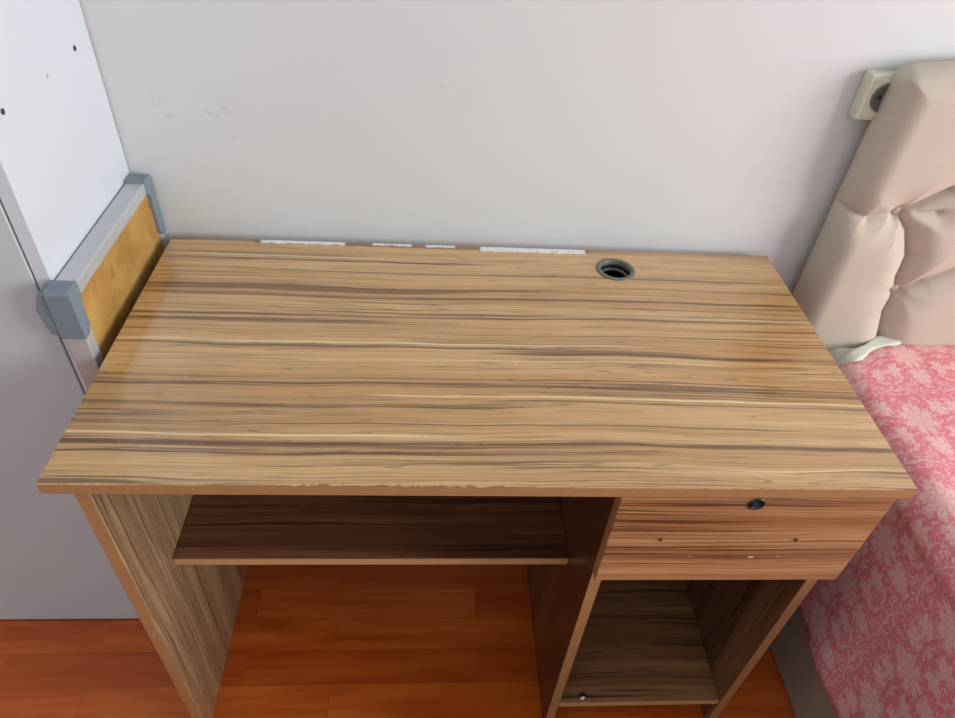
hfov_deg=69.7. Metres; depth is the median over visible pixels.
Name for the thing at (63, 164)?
wardrobe
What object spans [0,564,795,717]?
floor
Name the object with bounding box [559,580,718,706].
shelf
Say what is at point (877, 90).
socket
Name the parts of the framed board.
rail, rail, panel, rail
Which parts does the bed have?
mattress, headboard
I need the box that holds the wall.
[79,0,954,293]
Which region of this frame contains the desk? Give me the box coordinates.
[36,237,917,717]
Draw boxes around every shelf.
[172,495,568,564]
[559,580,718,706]
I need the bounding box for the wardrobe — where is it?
[0,0,138,618]
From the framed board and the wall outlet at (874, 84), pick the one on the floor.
the framed board
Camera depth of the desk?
0.96 m
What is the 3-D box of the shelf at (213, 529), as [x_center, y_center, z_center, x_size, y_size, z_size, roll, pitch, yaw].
[-0.170,0.204,1.219,0.621,0.018,0.355,1,41,-4]
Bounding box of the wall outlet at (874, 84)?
[848,69,894,119]
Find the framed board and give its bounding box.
[36,174,167,389]
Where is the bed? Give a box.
[770,60,954,717]
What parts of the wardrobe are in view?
panel, door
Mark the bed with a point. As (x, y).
(876, 284)
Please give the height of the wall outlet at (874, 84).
0.068 m
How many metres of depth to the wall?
1.04 m
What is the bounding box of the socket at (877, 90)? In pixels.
[870,83,890,112]

